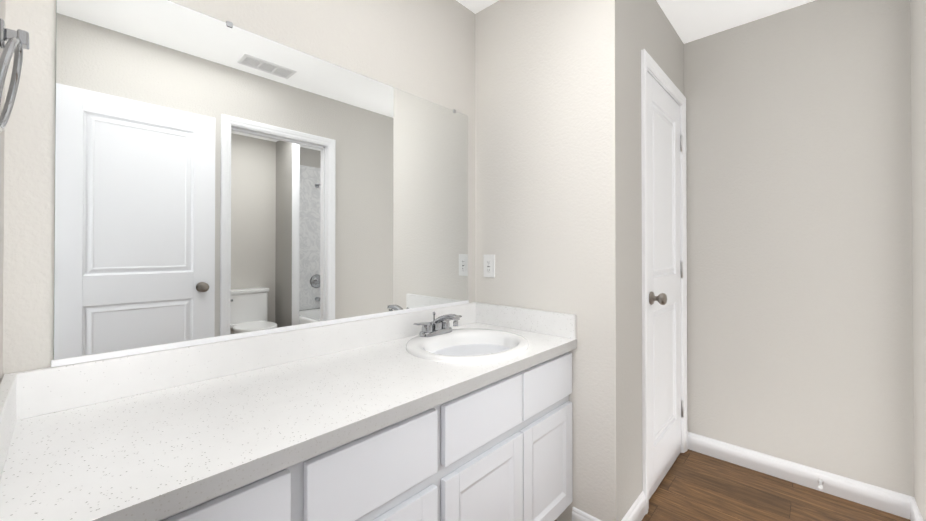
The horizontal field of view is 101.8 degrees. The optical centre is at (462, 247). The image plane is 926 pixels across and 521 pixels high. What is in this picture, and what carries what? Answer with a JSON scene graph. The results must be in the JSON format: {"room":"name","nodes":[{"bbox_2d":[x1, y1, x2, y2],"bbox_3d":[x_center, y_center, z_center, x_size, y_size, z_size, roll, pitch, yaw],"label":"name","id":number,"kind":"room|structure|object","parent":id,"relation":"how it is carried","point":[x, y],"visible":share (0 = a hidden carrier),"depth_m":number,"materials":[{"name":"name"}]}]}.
{"room":"bathroom","nodes":[
{"label":"bathroom","id":0,"kind":"room"},
{"bbox_2d":[0,0,5,381],"bbox_3d":[-0.501,-0.029,0.278,1.742,2.440,0.106,0,-1,43],"label":"wall","id":1,"kind":"structure","parent":0,"point":[3,17],"depth_m":0.80,"materials":[{"name":"grey paint"}]},
{"bbox_2d":[0,19,29,131],"bbox_3d":[-0.814,-0.308,0.676,0.173,0.205,0.044,0,-1,43],"label":"hanger","id":2,"kind":"object","parent":1,"relation":"attached to","point":[18,42],"visible":1,"depth_m":0.68,"materials":[{"name":"silver metal"}]},
{"bbox_2d":[3,0,474,375],"bbox_3d":[-0.550,-0.021,1.405,0.132,2.440,1.686,0,-1,43],"label":"wall","id":3,"kind":"structure","parent":0,"point":[216,180],"depth_m":1.14,"materials":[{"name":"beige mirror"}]},
{"bbox_2d":[475,0,683,520],"bbox_3d":[0.700,-0.016,2.214,0.853,2.440,1.204,0,-1,43],"label":"wall","id":4,"kind":"structure","parent":0,"point":[545,230],"depth_m":1.63,"materials":[{"name":"white paint"}]},
{"bbox_2d":[484,254,494,277],"bbox_3d":[0.132,0.094,1.913,0.072,0.116,0.010,0,-1,43],"label":"electrical outlet plate","id":5,"kind":"object","parent":4,"relation":"attached to","point":[489,265],"visible":1,"depth_m":1.91,"materials":[{"name":"white plastic"}]},
{"bbox_2d":[621,491,645,520],"bbox_3d":[0.707,1.150,1.580,0.013,0.099,0.324,0,-1,43],"label":"baseboard","id":6,"kind":"structure","parent":4,"relation":"attached to","point":[637,511],"depth_m":1.63,"materials":[{"name":"white wood"}]},
{"bbox_2d":[641,49,687,513],"bbox_3d":[1.075,0.151,1.977,0.018,2.102,0.749,0,-1,43],"label":"door frame","id":7,"kind":"structure","parent":4,"relation":"attached to","point":[655,69],"depth_m":1.69,"materials":[{"name":"white wood"}]},
{"bbox_2d":[456,0,814,43],"bbox_3d":[0.680,-1.299,0.335,3.962,0.100,4.549,0,-1,43],"label":"ceiling","id":8,"kind":"structure","parent":0,"point":[691,20],"depth_m":1.97,"materials":[{"name":"white paint"}]},
{"bbox_2d":[555,449,910,520],"bbox_3d":[0.680,1.231,0.318,3.962,0.080,4.549,0,-1,43],"label":"floor","id":9,"kind":"structure","parent":0,"point":[695,486],"depth_m":1.79,"materials":[{"name":"brown wood"}]},
{"bbox_2d":[168,354,571,520],"bbox_3d":[-0.271,0.810,1.212,0.551,0.775,1.576,0,-1,43],"label":"bathroom vanity","id":10,"kind":"object","parent":9,"relation":"on","point":[461,412],"depth_m":1.07,"materials":[{"name":"white wood"}]},
{"bbox_2d":[0,322,576,520],"bbox_3d":[-0.264,0.403,1.208,0.570,0.038,1.576,0,-1,43],"label":"countertop","id":11,"kind":"structure","parent":10,"relation":"on","point":[160,453],"depth_m":0.80,"materials":[{"name":"white stone"}]},
{"bbox_2d":[408,310,463,337],"bbox_3d":[-0.079,0.324,1.589,0.156,0.093,0.275,0,-1,43],"label":"faucet","id":12,"kind":"object","parent":11,"relation":"on","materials":[{"name":"silver metal"}]},
{"bbox_2d":[380,322,555,373],"bbox_3d":[0.020,0.455,1.495,0.464,0.172,0.504,0,-1,43],"label":"sink","id":13,"kind":"object","parent":11,"relation":"in","point":[473,346],"depth_m":1.55,"materials":[{"name":"white ceramic"}]},
{"bbox_2d":[647,68,682,452],"bbox_3d":[1.025,0.173,2.024,0.126,2.060,0.665,0,-1,43],"label":"lining","id":14,"kind":"object","parent":9,"relation":"on","point":[662,86],"visible":0.12,"depth_m":2.16,"materials":[{"name":"white wood"}]},
{"bbox_2d":[647,72,683,498],"bbox_3d":[1.083,0.180,1.976,0.104,2.028,0.630,0,-1,43],"label":"closet door","id":15,"kind":"structure","parent":14,"relation":"attached to","point":[665,276],"depth_m":1.98,"materials":[{"name":"white wood"}]},
{"bbox_2d":[684,0,913,496],"bbox_3d":[1.706,-0.017,2.015,1.130,2.440,0.120,0,-1,43],"label":"wall","id":16,"kind":"structure","parent":0,"point":[799,248],"depth_m":1.90,"materials":[{"name":"grey paint"}]},
{"bbox_2d":[687,431,903,517],"bbox_3d":[1.650,1.153,1.962,0.869,0.099,0.023,0,-1,43],"label":"baseboard","id":17,"kind":"structure","parent":16,"relation":"attached to","point":[887,500],"depth_m":1.90,"materials":[{"name":"white wood"}]},
{"bbox_2d":[817,478,823,488],"bbox_3d":[1.739,1.151,1.829,0.024,0.023,0.069,0,-1,43],"label":"door stop","id":18,"kind":"object","parent":17,"relation":"attached to","point":[820,482],"visible":1,"depth_m":1.83,"materials":[{"name":"white rubber"}]},
{"bbox_2d":[910,0,925,520],"bbox_3d":[1.088,-0.027,0.615,0.120,2.440,2.769,0,-1,43],"label":"wall","id":19,"kind":"structure","parent":0,"point":[918,79],"depth_m":1.55,"materials":[{"name":"grey paint"}]},
{"bbox_2d":[904,494,922,520],"bbox_3d":[1.636,1.148,1.290,0.013,0.099,1.024,0,-1,43],"label":"baseboard","id":20,"kind":"structure","parent":19,"relation":"attached to","point":[911,510],"depth_m":1.65,"materials":[{"name":"white wood"}]}
]}

